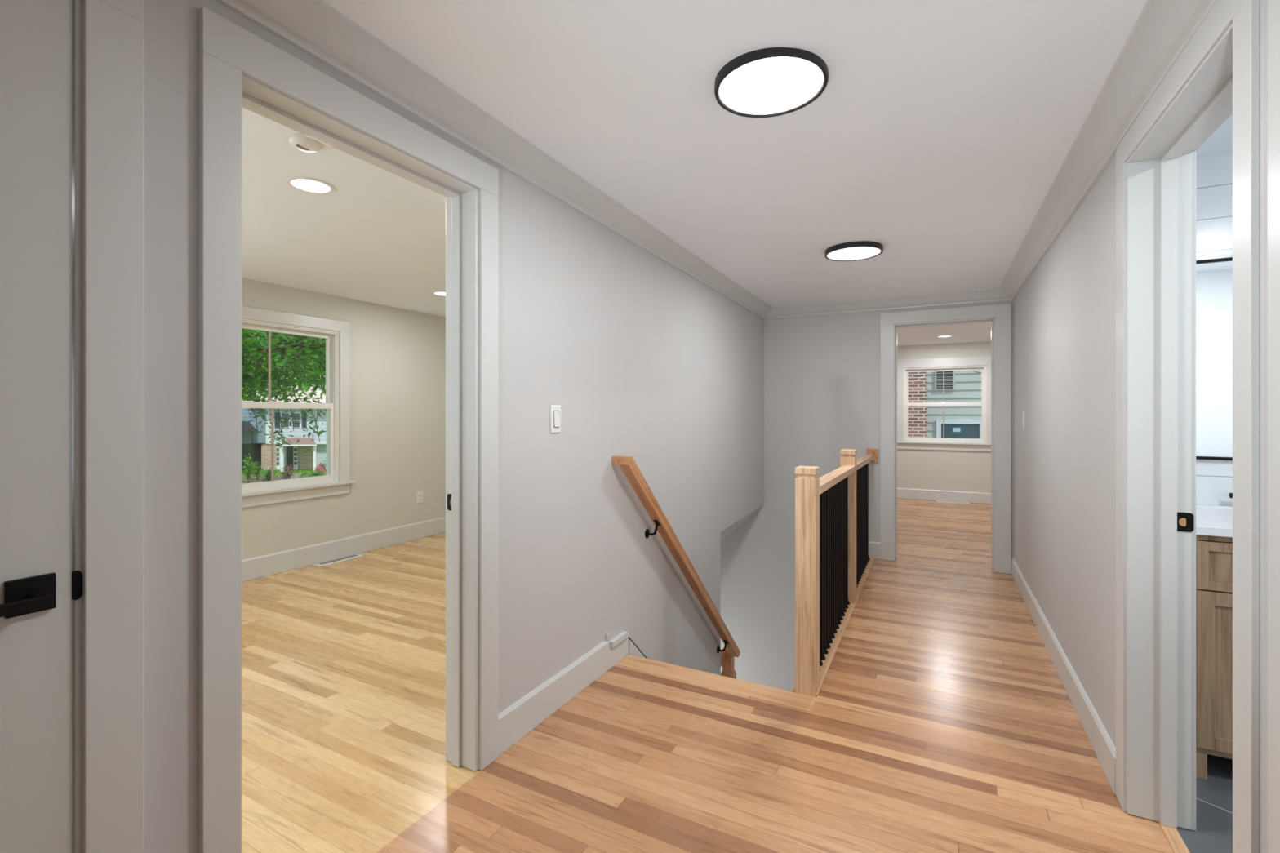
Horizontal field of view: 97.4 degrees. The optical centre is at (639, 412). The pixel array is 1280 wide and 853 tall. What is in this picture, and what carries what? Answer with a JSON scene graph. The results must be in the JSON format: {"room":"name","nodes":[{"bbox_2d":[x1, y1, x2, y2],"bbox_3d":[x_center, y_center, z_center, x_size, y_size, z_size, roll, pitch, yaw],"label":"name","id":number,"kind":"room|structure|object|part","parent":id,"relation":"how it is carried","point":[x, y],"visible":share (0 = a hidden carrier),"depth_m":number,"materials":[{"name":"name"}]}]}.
{"room":"upstairs hallway","nodes":[
{"label":"upstairs hallway","id":0,"kind":"room"},
{"bbox_2d":[241,277,445,559],"bbox_3d":[-3.406,0.100,3.428,0.150,2.300,6.300,0,0,28],"label":"wall","id":1,"kind":"structure","parent":0,"point":[397,356],"depth_m":5.18,"materials":[{"name":"paint"}]},
{"bbox_2d":[241,306,355,507],"bbox_3d":[-2.880,-0.041,4.397,0.220,1.486,1.287,0,0,28],"label":"window","id":2,"kind":"structure","parent":1,"relation":"attached to","point":[336,334],"depth_m":4.70,"materials":[{"name":"white paint"}]},
{"bbox_3d":[-2.896,-0.356,4.405,0.035,0.648,1.009,0,0,28],"label":"sash","id":3,"kind":"part","parent":2,"relation":"part of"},
{"bbox_3d":[-2.861,0.252,4.387,0.033,0.662,1.009,0,0,28],"label":"sash","id":4,"kind":"part","parent":2,"relation":"part of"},
{"bbox_2d":[241,516,445,582],"bbox_3d":[-3.345,1.169,3.368,0.015,0.160,6.050,0,0,28],"label":"baseboard","id":5,"kind":"structure","parent":1,"relation":"attached to","point":[255,567],"depth_m":4.78,"materials":[{"name":"white paint"}]},
{"bbox_2d":[417,491,422,503],"bbox_3d":[-2.184,0.842,5.582,0.010,0.116,0.070,0,0,28],"label":"wall outlet","id":6,"kind":"object","parent":1,"relation":"attached to","point":[420,494],"visible":1,"depth_m":5.58,"materials":[{"name":"white plastic"}]},
{"bbox_2d":[241,106,445,317],"bbox_3d":[-2.056,-1.083,2.719,3.200,0.175,6.300,0,0,28],"label":"ceiling","id":7,"kind":"structure","parent":0,"point":[379,237],"depth_m":3.04,"materials":[{"name":"paint"}]},
{"bbox_2d":[285,133,324,152],"bbox_3d":[-1.228,-0.981,2.063,0.120,0.028,0.120,0,0,28],"label":"smoke detector","id":8,"kind":"object","parent":7,"relation":"attached to","point":[301,142],"visible":0.96,"depth_m":2.04,"materials":[{"name":"white plastic"}]},
{"bbox_2d":[286,176,334,194],"bbox_3d":[-1.440,-0.993,2.462,0.182,0.008,0.182,0,0,28],"label":"recessed light","id":9,"kind":"object","parent":7,"relation":"in","point":[307,184],"visible":1,"depth_m":2.46,"materials":[{"name":"white plastic"}]},
{"bbox_2d":[431,291,445,296],"bbox_3d":[-1.640,-0.993,4.703,0.182,0.008,0.182,0,0,28],"label":"recessed light","id":10,"kind":"object","parent":7,"relation":"in","point":[437,293],"visible":0.64,"depth_m":4.69,"materials":[{"name":"white plastic"}]},
{"bbox_2d":[143,0,764,852],"bbox_3d":[-0.942,1.400,2.529,1.180,4.900,6.800,0,0,28],"label":"wall","id":11,"kind":"structure","parent":0,"point":[642,359],"depth_m":2.35,"materials":[{"name":"paint"}]},
{"bbox_2d":[0,0,143,852],"bbox_3d":[-1.265,0.185,0.723,0.188,2.127,0.964,0,0,28],"label":"door","id":12,"kind":"structure","parent":11,"relation":"in","point":[72,71],"depth_m":1.04,"materials":[{"name":"white paint"}]},
{"bbox_3d":[-1.077,0.328,0.926,0.043,0.019,0.147,0,0,28],"label":"lever","id":13,"kind":"part","parent":12,"relation":"part of","materials":[{"name":"black metal"}]},
{"bbox_3d":[-1.073,0.322,0.990,0.010,0.063,0.062,0,0,28],"label":"handle","id":14,"kind":"part","parent":12,"relation":"part of","materials":[{"name":"black metal"}]},
{"bbox_3d":[-1.246,0.236,0.710,0.037,2.012,0.768,0,0,28],"label":"panel","id":15,"kind":"part","parent":12,"relation":"part of","materials":[{"name":"white paint"}]},
{"bbox_3d":[-1.057,0.321,1.053,0.028,0.054,0.013,0,0,28],"label":"strike plate","id":16,"kind":"part","parent":12,"relation":"part of","materials":[{"name":"black metal"}]},
{"bbox_3d":[-1.224,0.185,0.702,0.020,2.127,0.964,0,0,28],"label":"casing","id":17,"kind":"part","parent":12,"relation":"part of","materials":[{"name":"white paint"}]},
{"bbox_2d":[198,6,498,852],"bbox_3d":[-0.806,0.185,1.658,0.170,2.127,0.945,0,0,28],"label":"door frame","id":18,"kind":"structure","parent":11,"relation":"in","point":[237,68],"depth_m":1.44,"materials":[{"name":"white paint"}]},
{"bbox_3d":[-0.874,0.191,1.691,0.020,2.117,0.940,0,0,28],"label":"bedroom casing","id":19,"kind":"part","parent":18,"relation":"part of","materials":[{"name":"white paint"}]},
{"bbox_3d":[-0.674,0.321,2.007,0.037,0.059,0.002,0,0,28],"label":"strike plate","id":20,"kind":"part","parent":18,"relation":"part of","materials":[{"name":"black metal"}]},
{"bbox_2d":[215,0,772,319],"bbox_3d":[-0.375,-0.972,2.231,0.100,0.198,6.800,0,0,28],"label":"trim","id":21,"kind":"structure","parent":11,"relation":"attached to","point":[313,27],"depth_m":1.78,"materials":[{"name":"white paint"}]},
{"bbox_2d":[498,640,608,755],"bbox_3d":[-0.340,1.177,2.390,0.015,0.142,0.785,0,0,28],"label":"baseboard","id":22,"kind":"structure","parent":11,"relation":"attached to","point":[518,719],"depth_m":2.31,"materials":[{"name":"white paint"}]},
{"bbox_2d":[550,404,560,433],"bbox_3d":[-0.353,0.028,2.369,0.012,0.116,0.070,0,0,28],"label":"light switch","id":23,"kind":"object","parent":11,"relation":"attached to","point":[555,411],"visible":1,"depth_m":2.36,"materials":[{"name":"white plastic"}]},
{"bbox_3d":[-0.352,0.028,2.369,0.001,0.072,0.038,0,0,28],"label":"switch frame","id":24,"kind":"part","parent":23,"relation":"part of","materials":[{"name":"white plastic"}]},
{"bbox_2d":[604,632,608,640],"bbox_3d":[-0.160,1.089,2.733,0.014,0.034,0.016,0,0,28],"label":"trim","id":25,"kind":"structure","parent":11,"relation":"attached to","point":[606,634],"depth_m":2.73,"materials":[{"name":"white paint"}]},
{"bbox_2d":[608,636,628,668],"bbox_3d":[-0.112,1.200,2.825,0.013,0.097,0.198,0,0,28],"label":"trim","id":26,"kind":"structure","parent":11,"relation":"attached to","point":[617,653],"depth_m":2.82,"materials":[{"name":"white paint"}]},
{"bbox_2d":[608,631,629,648],"bbox_3d":[-0.104,1.138,2.828,0.024,0.028,0.165,0,0,28],"label":"trim","id":27,"kind":"structure","parent":11,"relation":"attached to","point":[621,637],"depth_m":2.80,"materials":[{"name":"white paint"}]},
{"bbox_2d":[627,636,647,658],"bbox_3d":[0.888,2.418,3.817,0.859,2.523,2.488,0,0,28],"label":"trim","id":28,"kind":"structure","parent":11,"relation":"attached to","point":[633,650],"depth_m":2.96,"materials":[{"name":"white wood"}]},
{"bbox_2d":[612,455,739,657],"bbox_3d":[0.314,1.041,3.553,0.090,1.648,1.781,0,0,28],"label":"wall handrail","id":29,"kind":"object","parent":11,"relation":"attached to","point":[628,464],"visible":1,"depth_m":3.24,"materials":[{"name":"brown wood"}]},
{"bbox_3d":[0.075,0.635,3.108,0.067,0.094,0.041,0,0,28],"label":"bracket arm","id":30,"kind":"part","parent":29,"relation":"part of","materials":[{"name":"black metal"}]},
{"bbox_3d":[0.610,1.708,4.126,0.067,0.096,0.041,0,0,28],"label":"bracket arm","id":31,"kind":"part","parent":29,"relation":"part of","materials":[{"name":"black metal"}]},
{"bbox_2d":[616,654,816,711],"bbox_3d":[0.332,1.265,2.638,0.943,0.030,0.144,0,0,28],"label":"trim","id":32,"kind":"structure","parent":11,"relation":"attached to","point":[799,700],"depth_m":2.60,"materials":[{"name":"brown wood"}]},
{"bbox_2d":[321,0,1146,346],"bbox_3d":[1.767,-1.056,3.362,5.500,0.229,10.795,0,0,28],"label":"ceiling","id":33,"kind":"structure","parent":0,"point":[938,133],"depth_m":1.83,"materials":[{"name":"paint"}]},
{"bbox_2d":[714,47,828,117],"bbox_3d":[0.376,-0.957,1.625,0.320,0.048,0.320,0,0,28],"label":"ceiling light","id":34,"kind":"object","parent":33,"relation":"attached to","point":[771,82],"visible":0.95,"depth_m":1.59,"materials":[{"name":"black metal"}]},
{"bbox_2d":[824,240,883,261],"bbox_3d":[1.251,-0.950,3.296,0.320,0.048,0.320,0,0,28],"label":"ceiling light","id":35,"kind":"object","parent":33,"relation":"attached to","point":[860,250],"visible":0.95,"depth_m":3.25,"materials":[{"name":"white plastic"}]},
{"bbox_2d":[826,246,880,260],"bbox_3d":[1.251,-0.932,3.296,0.292,0.004,0.292,0,0,28],"label":"diffuser","id":36,"kind":"object","parent":35,"relation":"attached to","point":[833,253],"depth_m":3.28,"materials":[{"name":"white plastic"}]},
{"bbox_2d":[936,335,952,337],"bbox_3d":[3.880,-0.970,7.168,0.182,0.008,0.182,0,0,28],"label":"recessed light","id":37,"kind":"object","parent":33,"relation":"in","point":[940,335],"visible":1,"depth_m":7.18,"materials":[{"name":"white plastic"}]},
{"bbox_2d":[241,497,1232,852],"bbox_3d":[0.831,1.265,3.768,7.235,0.030,10.645,0,0,28],"label":"floor","id":38,"kind":"structure","parent":0,"point":[941,718],"depth_m":2.12,"materials":[{"name":"brown wood"}]},
{"bbox_2d":[314,554,364,566],"bbox_3d":[-2.540,1.246,4.758,0.095,0.006,0.400,0,0,28],"label":"floor vent","id":39,"kind":"object","parent":38,"relation":"in","point":[351,557],"visible":1,"depth_m":4.73,"materials":[{"name":"metal"}]},
{"bbox_2d":[320,555,359,564],"bbox_3d":[-2.542,1.243,4.754,0.051,0.001,0.332,0,0,28],"label":"grille","id":40,"kind":"object","parent":39,"relation":"attached to","point":[351,557],"depth_m":4.75,"materials":[{"name":"white metal"}]},
{"bbox_2d":[936,500,968,503],"bbox_3d":[4.357,1.246,7.838,0.400,0.006,0.095,0,0,28],"label":"floor vent","id":41,"kind":"object","parent":38,"relation":"in","point":[936,500],"visible":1,"depth_m":7.84,"materials":[{"name":"metal"}]},
{"bbox_2d":[1195,534,1232,780],"bbox_3d":[2.442,0.832,1.929,0.972,0.834,0.542,0,0,28],"label":"vanity cabinet","id":42,"kind":"object","parent":38,"relation":"on","point":[1214,554],"visible":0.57,"depth_m":1.90,"materials":[{"name":"brown wood"}]},
{"bbox_3d":[1.917,1.204,1.934,0.038,0.089,0.038,0,0,28],"label":"leg","id":43,"kind":"part","parent":42,"relation":"part of","materials":[{"name":"brown wood"}]},
{"bbox_2d":[1195,504,1232,537],"bbox_3d":[2.441,0.454,1.927,1.012,0.152,0.553,0,0,28],"label":"countertop","id":44,"kind":"structure","parent":42,"relation":"on","point":[1211,520],"depth_m":2.02,"materials":[{"name":"white stone"}]},
{"bbox_3d":[2.105,0.519,1.816,0.464,0.162,0.028,0,0,28],"label":"drawer","id":45,"kind":"part","parent":42,"relation":"part of","materials":[{"name":"brown wood"}]},
{"bbox_3d":[2.105,0.872,1.816,0.464,0.533,0.028,0,0,28],"label":"door","id":46,"kind":"part","parent":42,"relation":"part of","materials":[{"name":"brown wood"}]},
{"bbox_2d":[720,300,1013,691],"bbox_3d":[1.489,1.400,5.134,3.460,4.900,0.075,0,0,28],"label":"wall","id":47,"kind":"structure","parent":0,"point":[822,373],"depth_m":5.15,"materials":[{"name":"paint"}]},
{"bbox_2d":[868,541,880,559],"bbox_3d":[1.991,1.177,4.820,0.130,0.142,0.015,0,0,28],"label":"baseboard","id":48,"kind":"structure","parent":47,"relation":"attached to","point":[874,548],"depth_m":4.80,"materials":[{"name":"white paint"}]},
{"bbox_2d":[764,287,1013,319],"bbox_3d":[2.003,-0.937,4.765,1.952,0.132,0.100,0,0,28],"label":"trim","id":49,"kind":"structure","parent":47,"relation":"attached to","point":[994,294],"depth_m":4.70,"materials":[{"name":"white paint"}]},
{"bbox_2d":[880,302,1011,573],"bbox_3d":[2.498,0.203,4.644,0.931,2.093,0.190,0,0,28],"label":"door","id":50,"kind":"structure","parent":47,"relation":"in","point":[999,316],"depth_m":4.49,"materials":[{"name":"white paint"}]},
{"bbox_2d":[897,341,991,493],"bbox_3d":[4.243,0.100,8.073,5.500,2.300,0.150,0,0,28],"label":"wall","id":51,"kind":"structure","parent":0,"point":[970,471],"depth_m":7.95,"materials":[{"name":"paint"}]},
{"bbox_2d":[897,355,991,451],"bbox_3d":[4.326,-0.119,8.012,1.316,1.303,0.220,0,0,28],"label":"window","id":52,"kind":"structure","parent":51,"relation":"attached to","point":[983,363],"depth_m":7.97,"materials":[{"name":"white paint"}]},
{"bbox_3d":[4.334,-0.364,8.028,1.004,0.541,0.035,0,0,28],"label":"sash","id":53,"kind":"part","parent":52,"relation":"part of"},
{"bbox_3d":[4.316,0.136,7.993,1.004,0.555,0.033,0,0,28],"label":"sash","id":54,"kind":"part","parent":52,"relation":"part of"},
{"bbox_2d":[897,488,991,503],"bbox_3d":[4.204,1.176,8.000,5.200,0.145,0.015,0,0,28],"label":"baseboard","id":55,"kind":"structure","parent":51,"relation":"attached to","point":[907,493],"depth_m":7.94,"materials":[{"name":"white paint"}]},
{"bbox_2d":[1013,0,1267,852],"bbox_3d":[1.338,0.100,1.330,0.068,2.300,6.800,0,0,28],"label":"wall","id":56,"kind":"structure","parent":0,"point":[1064,313],"depth_m":2.30,"materials":[{"name":"paint"}]},
{"bbox_2d":[1022,411,1024,428],"bbox_3d":[2.606,0.050,3.827,0.012,0.116,0.070,0,0,28],"label":"light switch","id":57,"kind":"object","parent":56,"relation":"attached to","point":[1023,412],"visible":1,"depth_m":3.81,"materials":[{"name":"white plastic"}]},
{"bbox_2d":[1011,556,1115,795],"bbox_3d":[2.220,1.185,3.096,0.015,0.128,2.853,0,0,28],"label":"baseboard","id":58,"kind":"structure","parent":56,"relation":"attached to","point":[1099,738],"depth_m":2.38,"materials":[{"name":"white paint"}]},
{"bbox_2d":[999,0,1217,299],"bbox_3d":[1.264,-0.927,1.369,0.100,0.147,6.800,0,0,28],"label":"trim","id":59,"kind":"structure","parent":56,"relation":"attached to","point":[1162,29],"depth_m":1.70,"materials":[{"name":"white paint"}]},
{"bbox_2d":[1157,821,1190,852],"bbox_3d":[1.431,1.264,1.392,0.038,0.033,0.715,0,0,28],"label":"trim","id":60,"kind":"structure","parent":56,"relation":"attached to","point":[1173,837],"depth_m":1.64,"materials":[{"name":"brown wood"}]},
{"bbox_2d":[1115,0,1259,852],"bbox_3d":[1.718,0.191,1.236,0.852,2.117,0.907,0,0,28],"label":"door","id":61,"kind":"structure","parent":56,"relation":"in","point":[1215,77],"depth_m":1.69,"materials":[{"name":"white paint"}]},
{"bbox_3d":[1.631,0.329,1.683,0.039,0.057,0.002,0,0,28],"label":"strike plate","id":62,"kind":"part","parent":61,"relation":"part of","materials":[{"name":"black metal"}]},
{"bbox_3d":[1.481,0.191,1.360,0.020,2.117,0.905,0,0,28],"label":"bath casing","id":63,"kind":"part","parent":61,"relation":"part of","materials":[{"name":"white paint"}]},
{"bbox_2d":[1267,0,1279,852],"bbox_3d":[0.966,0.194,0.570,0.140,2.111,0.889,0,0,28],"label":"door","id":64,"kind":"structure","parent":56,"relation":"in","point":[1273,6],"depth_m":0.98,"materials":[{"name":"white paint"}]},
{"bbox_2d":[1195,151,1232,506],"bbox_3d":[2.896,0.090,2.071,2.000,2.320,0.120,0,0,28],"label":"wall","id":65,"kind":"structure","parent":0,"point":[1214,173],"depth_m":2.29,"materials":[{"name":"white paint"}]},
{"bbox_2d":[1195,257,1232,460],"bbox_3d":[2.579,-0.215,2.156,0.840,0.814,0.022,0,0,28],"label":"mirror","id":66,"kind":"object","parent":65,"relation":"attached to","point":[1214,277],"visible":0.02,"depth_m":2.28,"materials":[{"name":"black mirror"}]},
{"bbox_2d":[1195,504,1232,509],"bbox_3d":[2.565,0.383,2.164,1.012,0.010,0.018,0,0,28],"label":"backsplash","id":67,"kind":"structure","parent":65,"relation":"attached to","point":[1197,505],"depth_m":2.28,"materials":[{"name":"white stone"}]},
{"bbox_2d":[1195,114,1232,157],"bbox_3d":[2.289,-1.110,0.870,2.058,0.120,2.870,0,0,28],"label":"ceiling","id":68,"kind":"structure","parent":0,"point":[1220,141],"depth_m":2.19,"materials":[{"name":"paint"}]},
{"bbox_3d":[0.423,3.880,4.127,2.150,0.060,2.700,0,0,28],"label":"floor","id":69,"kind":"structure","parent":0,"visible":0},
{"bbox_2d":[720,647,736,679],"bbox_3d":[0.644,2.848,4.399,0.167,1.985,0.187,0,0,28],"label":"guard","id":70,"kind":"object","parent":69,"relation":"on","point":[727,661],"visible":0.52,"depth_m":4.38,"materials":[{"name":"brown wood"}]},
{"bbox_3d":[0.596,1.905,4.375,0.105,0.090,0.100,0,0,28],"label":"rail","id":71,"kind":"part","parent":70,"relation":"part of","materials":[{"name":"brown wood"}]},
{"bbox_3d":[1.353,2.565,3.666,0.075,2.570,2.650,0,0,28],"label":"wall","id":72,"kind":"structure","parent":0,"visible":0},
{"bbox_2d":[791,557,874,697],"bbox_3d":[1.348,1.263,3.676,0.110,0.034,2.638,0,0,28],"label":"trim","id":73,"kind":"structure","parent":72,"relation":"on","point":[824,668],"depth_m":3.17,"materials":[{"name":"brown wood"}]},
{"bbox_2d":[795,448,877,697],"bbox_3d":[1.357,0.848,3.665,0.109,1.204,2.649,0,0,28],"label":"balustrade","id":74,"kind":"object","parent":73,"relation":"on","point":[832,557],"visible":0.99,"depth_m":2.91,"materials":[{"name":"brown wood"}]},
{"bbox_3d":[0.755,0.865,2.537,0.091,1.171,0.090,0,0,28],"label":"newel post","id":75,"kind":"part","parent":74,"relation":"part of","materials":[{"name":"brown wood"}]},
{"bbox_3d":[1.080,0.358,3.127,0.071,0.051,1.260,0,0,28],"label":"rail","id":76,"kind":"part","parent":74,"relation":"part of","materials":[{"name":"brown wood"}]},
{"bbox_3d":[1.382,0.775,3.728,0.091,0.990,0.090,0,0,28],"label":"newel post","id":77,"kind":"part","parent":74,"relation":"part of","materials":[{"name":"brown wood"}]},
{"bbox_3d":[1.691,0.372,4.289,0.071,0.052,1.194,0,0,28],"label":"rail","id":78,"kind":"part","parent":74,"relation":"part of","materials":[{"name":"brown wood"}]},
{"label":"outside","id":79,"kind":"structure","parent":0,"visible":0},
{"bbox_2d":[241,469,326,484],"bbox_3d":[-26.143,3.150,30.685,65.165,0.200,90.000,0,0,28],"label":"lawn","id":80,"kind":"structure","parent":79,"point":[277,473],"depth_m":28.70,"materials":[{"name":"green plant"}]},
{"bbox_2d":[241,476,301,483],"bbox_3d":[-15.130,3.030,24.350,7.370,0.040,4.300,0,0,0],"label":"floor","id":81,"kind":"structure","parent":80,"relation":"on","point":[251,477],"depth_m":25.22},
{"bbox_2d":[242,453,257,484],"bbox_3d":[-16.697,2.492,23.978,0.563,1.672,0.553,0,0,-20],"label":"shrub","id":82,"kind":"object","parent":81,"relation":"on","point":[248,472],"visible":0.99,"depth_m":23.98,"materials":[{"name":"green plant"}]},
{"bbox_2d":[250,461,265,479],"bbox_3d":[-17.024,2.619,25.016,0.820,0.930,0.531,0,0,0],"label":"shrub","id":83,"kind":"object","parent":81,"relation":"on","point":[257,472],"visible":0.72,"depth_m":25.01,"materials":[{"name":"green plant"}]},
{"bbox_2d":[260,466,277,481],"bbox_3d":[-16.203,2.740,24.506,0.799,0.699,0.622,0,0,0],"label":"shrub","id":84,"kind":"object","parent":81,"relation":"on","point":[268,473],"visible":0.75,"depth_m":24.45,"materials":[{"name":"green plant"}]},
{"bbox_2d":[275,462,302,479],"bbox_3d":[-15.004,2.636,24.010,1.005,0.991,0.999,0,0,0],"label":"shrub","id":85,"kind":"object","parent":81,"relation":"on","point":[288,469],"visible":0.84,"depth_m":23.98,"materials":[{"name":"green plant"}]},
{"bbox_2d":[297,470,308,477],"bbox_3d":[-14.609,2.802,24.507,0.612,0.620,0.611,0,0,-43],"label":"shrub","id":86,"kind":"object","parent":81,"relation":"on","point":[302,473],"visible":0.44,"depth_m":24.44,"materials":[{"name":"green plant"}]},
{"bbox_2d":[305,467,326,476],"bbox_3d":[-13.810,2.743,24.029,0.972,0.787,0.909,0,0,0],"label":"shrub","id":87,"kind":"object","parent":81,"relation":"on","point":[317,473],"visible":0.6,"depth_m":23.94,"materials":[{"name":"green plant"}]},
{"bbox_2d":[314,462,325,474],"bbox_3d":[-14.536,2.765,25.520,0.619,0.984,0.531,0,0,17],"label":"shrub","id":88,"kind":"object","parent":81,"relation":"on","point":[318,468],"visible":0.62,"depth_m":25.48,"materials":[{"name":"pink plant"}]},
{"bbox_2d":[241,333,325,398],"bbox_3d":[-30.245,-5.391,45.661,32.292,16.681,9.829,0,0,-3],"label":"leafy tree","id":89,"kind":"object","parent":80,"relation":"on","point":[255,334],"visible":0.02,"depth_m":43.98,"materials":[{"name":"green plant"}]},
{"bbox_2d":[241,328,326,448],"bbox_3d":[-7.253,0.540,9.555,7.508,5.084,3.416,0,0,0],"label":"leafy tree","id":90,"kind":"object","parent":80,"relation":"on","point":[314,349],"visible":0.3,"depth_m":9.14,"materials":[{"name":"green plant"}]},
{"bbox_2d":[241,375,326,471],"bbox_3d":[-19.550,0.392,31.500,9.167,5.317,10.000,0,0,0],"label":"house","id":91,"kind":"structure","parent":80,"relation":"on","point":[306,453],"depth_m":30.00,"materials":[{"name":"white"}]},
{"bbox_2d":[275,412,279,427],"bbox_3d":[-19.325,0.400,29.975,0.250,0.800,0.050,0,0,0],"label":"shutter","id":92,"kind":"object","parent":91,"relation":"hanging from","point":[278,424],"depth_m":29.95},
{"bbox_3d":[-18.883,0.417,29.950,0.367,0.733,0.020,0,0,0],"label":"pane","id":93,"kind":"part","parent":91,"relation":"part of","materials":[{"name":"glass"}]},
{"bbox_3d":[-18.725,2.383,30.150,0.417,1.133,0.100,0,0,0],"label":"door","id":94,"kind":"part","parent":91,"relation":"part of","materials":[{"name":"clear glass"}]},
{"bbox_3d":[-17.692,0.708,29.875,4.450,1.950,0.450,0,0,0],"label":"corner trim","id":95,"kind":"part","parent":91,"relation":"part of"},
{"bbox_3d":[-18.300,0.417,29.950,0.367,0.733,0.020,0,0,0],"label":"pane","id":96,"kind":"part","parent":91,"relation":"part of","materials":[{"name":"glass"}]},
{"bbox_2d":[302,412,306,427],"bbox_3d":[-17.892,0.400,29.975,0.217,0.800,0.050,0,0,0],"label":"shutter","id":97,"kind":"object","parent":91,"relation":"hanging from","point":[304,425],"depth_m":29.95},
{"bbox_2d":[241,328,326,420],"bbox_3d":[-10.434,-0.070,15.804,9.897,6.278,4.428,0,0,0],"label":"leafy tree","id":98,"kind":"object","parent":80,"relation":"on","point":[245,397],"visible":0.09,"depth_m":15.64,"materials":[{"name":"green plant"}]},
{"bbox_2d":[313,457,326,473],"bbox_3d":[-15.280,2.705,27.009,0.753,1.060,0.638,0,0,0],"label":"shrub","id":99,"kind":"object","parent":80,"relation":"on","point":[324,464],"visible":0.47,"depth_m":26.97,"materials":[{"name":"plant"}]},
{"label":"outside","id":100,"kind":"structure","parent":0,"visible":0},
{"bbox_3d":[14.649,3.150,20.173,16.835,0.200,30.655,0,0,28],"label":"floor","id":101,"kind":"structure","parent":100,"visible":0},
{"bbox_2d":[907,370,981,438],"bbox_3d":[8.154,-0.950,13.903,7.500,8.000,3.400,0,0,28],"label":"house","id":102,"kind":"structure","parent":101,"relation":"on","point":[960,386],"depth_m":12.90,"materials":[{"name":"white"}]},
{"bbox_2d":[934,371,955,391],"bbox_3d":[7.040,-0.759,12.991,0.417,0.508,0.050,0,0,28],"label":"gable vent","id":103,"kind":"object","parent":102,"relation":"attached to","point":[949,376],"depth_m":12.96,"materials":[{"name":"white"}]},
{"bbox_3d":[7.307,0.767,12.840,0.764,1.010,0.010,0,0,28],"label":"pane","id":104,"kind":"part","parent":102,"relation":"part of","materials":[{"name":"glass"}]}
]}

